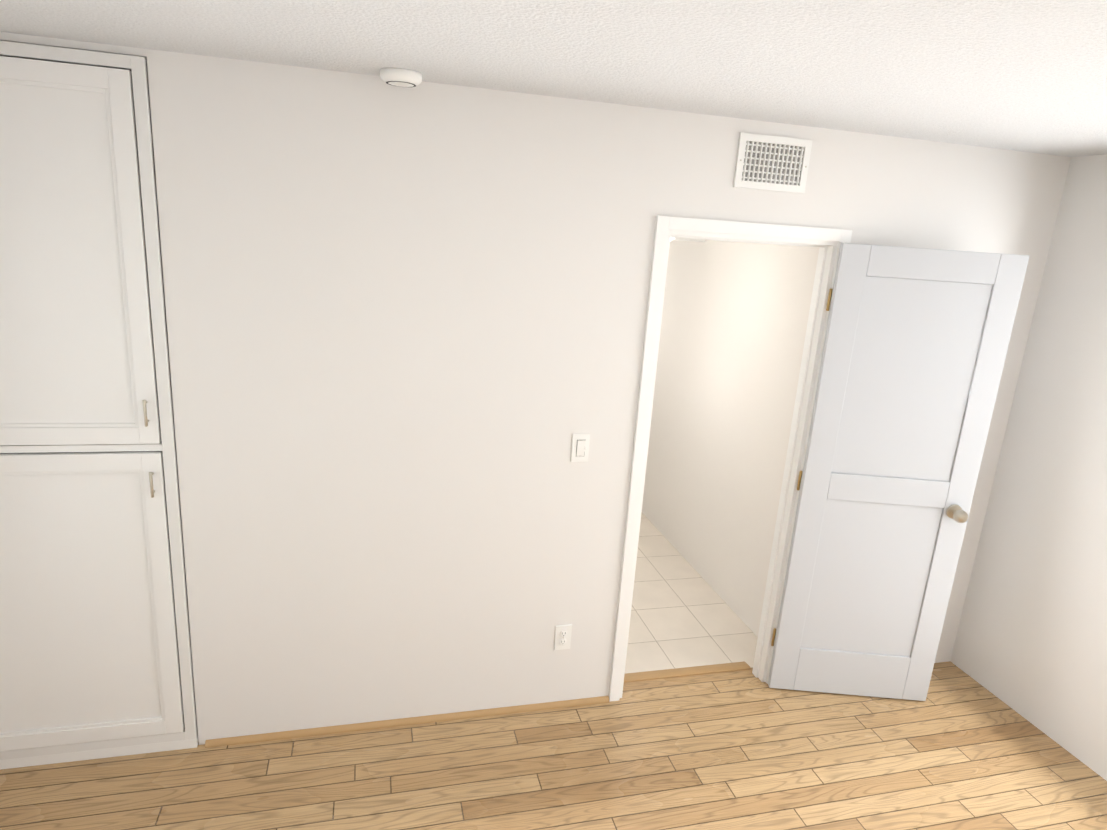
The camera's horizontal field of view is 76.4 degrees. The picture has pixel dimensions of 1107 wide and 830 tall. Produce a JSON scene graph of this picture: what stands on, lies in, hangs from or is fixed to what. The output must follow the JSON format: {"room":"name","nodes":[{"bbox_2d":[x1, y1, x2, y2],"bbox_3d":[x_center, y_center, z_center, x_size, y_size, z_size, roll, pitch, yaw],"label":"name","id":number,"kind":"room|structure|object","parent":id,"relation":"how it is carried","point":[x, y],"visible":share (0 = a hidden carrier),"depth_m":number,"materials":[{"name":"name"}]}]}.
{"room":"empty bedroom","nodes":[
{"label":"empty bedroom","id":0,"kind":"room"},
{"bbox_2d":[0,32,1070,744],"bbox_3d":[-0.037,0.014,3.009,4.300,2.440,0.575,0,15,-15],"label":"wall","id":1,"kind":"structure","parent":0,"point":[406,330],"depth_m":2.58,"materials":[{"name":"white paint"}]},
{"bbox_2d":[0,41,197,769],"bbox_3d":[-1.720,0.048,2.501,0.779,2.415,0.539,0,15,-15],"label":"linen cabinet","id":2,"kind":"object","parent":1,"relation":"in","point":[95,652],"visible":1,"depth_m":2.30,"materials":[{"name":"white wood"}]},
{"bbox_2d":[205,696,608,747],"bbox_3d":[-0.545,1.261,2.908,1.636,0.020,0.020,0,15,-15],"label":"baseboard","id":3,"kind":"structure","parent":1,"relation":"attached to","point":[382,724],"depth_m":2.87,"materials":[{"name":"brown"}]},
{"bbox_2d":[554,624,571,649],"bbox_3d":[0.041,0.943,2.979,0.070,0.114,0.009,0,15,-15],"label":"outlet","id":4,"kind":"object","parent":1,"relation":"attached to","point":[563,636],"visible":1,"depth_m":2.98,"materials":[{"name":"white plastic"}]},
{"bbox_2d":[571,434,589,461],"bbox_3d":[0.107,0.130,2.764,0.070,0.114,0.012,0,15,-15],"label":"bedroom light switch","id":5,"kind":"object","parent":1,"relation":"attached to","point":[580,447],"visible":1,"depth_m":2.76,"materials":[{"name":"white plastic"}]},
{"bbox_2d":[624,661,750,682],"bbox_3d":[0.614,1.226,3.360,0.701,0.008,0.062,0,15,-15],"label":"threshold","id":6,"kind":"object","parent":1,"relation":"attached to","point":[680,672],"depth_m":3.36,"materials":[{"name":"brown wood"}]},
{"bbox_2d":[609,216,851,701],"bbox_3d":[0.682,0.254,2.998,0.882,2.077,0.105,0,15,-15],"label":"door frame","id":7,"kind":"structure","parent":1,"relation":"attached to","point":[827,241],"depth_m":2.90,"materials":[{"name":"white wood"}]},
{"bbox_2d":[733,132,812,192],"bbox_3d":[0.828,-0.948,2.650,0.300,0.192,0.011,0,15,-15],"label":"air vent","id":8,"kind":"object","parent":1,"relation":"in","point":[771,163],"visible":1,"depth_m":2.65,"materials":[{"name":"grey metal"}]},
{"bbox_2d":[768,243,1028,700],"bbox_3d":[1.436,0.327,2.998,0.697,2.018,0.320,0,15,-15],"label":"door leaf","id":9,"kind":"structure","parent":1,"relation":"in","point":[915,346],"depth_m":2.98,"materials":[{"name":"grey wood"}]},
{"bbox_2d":[0,661,1106,829],"bbox_3d":[0.737,1.676,1.810,5.219,0.050,3.150,0,15,-15],"label":"floor","id":10,"kind":"structure","parent":0,"point":[958,749],"depth_m":2.70,"materials":[{"name":"brown wood"}]},
{"bbox_2d":[0,0,1106,156],"bbox_3d":[0.488,-0.736,1.010,4.450,0.100,3.165,0,15,-15],"label":"ceiling","id":11,"kind":"structure","parent":0,"point":[1024,75],"depth_m":1.75,"materials":[{"name":"white paint"}]},
{"bbox_2d":[380,68,421,86],"bbox_3d":[-0.471,-1.039,2.174,0.128,0.037,0.128,0,15,-15],"label":"smoke detector","id":12,"kind":"object","parent":11,"relation":"attached to","point":[400,77],"visible":0.98,"depth_m":2.13,"materials":[{"name":"white plastic"}]},
{"bbox_2d":[625,512,757,673],"bbox_3d":[-0.227,0.839,4.715,2.200,0.050,3.184,0,15,-15],"label":"floor","id":13,"kind":"structure","parent":0,"point":[683,614],"depth_m":3.83,"materials":[{"name":"white tile"}]},
{"bbox_2d":[642,240,818,636],"bbox_3d":[0.875,-0.182,4.643,0.100,2.100,3.124,0,15,-15],"label":"wall","id":14,"kind":"structure","parent":0,"point":[735,316],"depth_m":4.00,"materials":[{"name":"white paint"}]},
{"bbox_2d":[950,154,1106,780],"bbox_3d":[2.511,0.474,1.928,0.075,2.440,3.090,0,15,-15],"label":"wall","id":15,"kind":"structure","parent":0,"point":[1030,645],"depth_m":3.03,"materials":[{"name":"white paint"}]},
{"bbox_3d":[-0.078,-0.062,3.947,2.100,2.100,0.855,0,15,-15],"label":"wall","id":16,"kind":"structure","parent":0,"visible":0},
{"bbox_2d":[673,238,704,241],"bbox_3d":[0.294,-0.155,4.396,1.149,2.099,0.150,0,15,-15],"label":"door frame","id":17,"kind":"structure","parent":16,"relation":"attached to","point":[685,239],"depth_m":4.19,"materials":[{"name":"white wood"}]}
]}

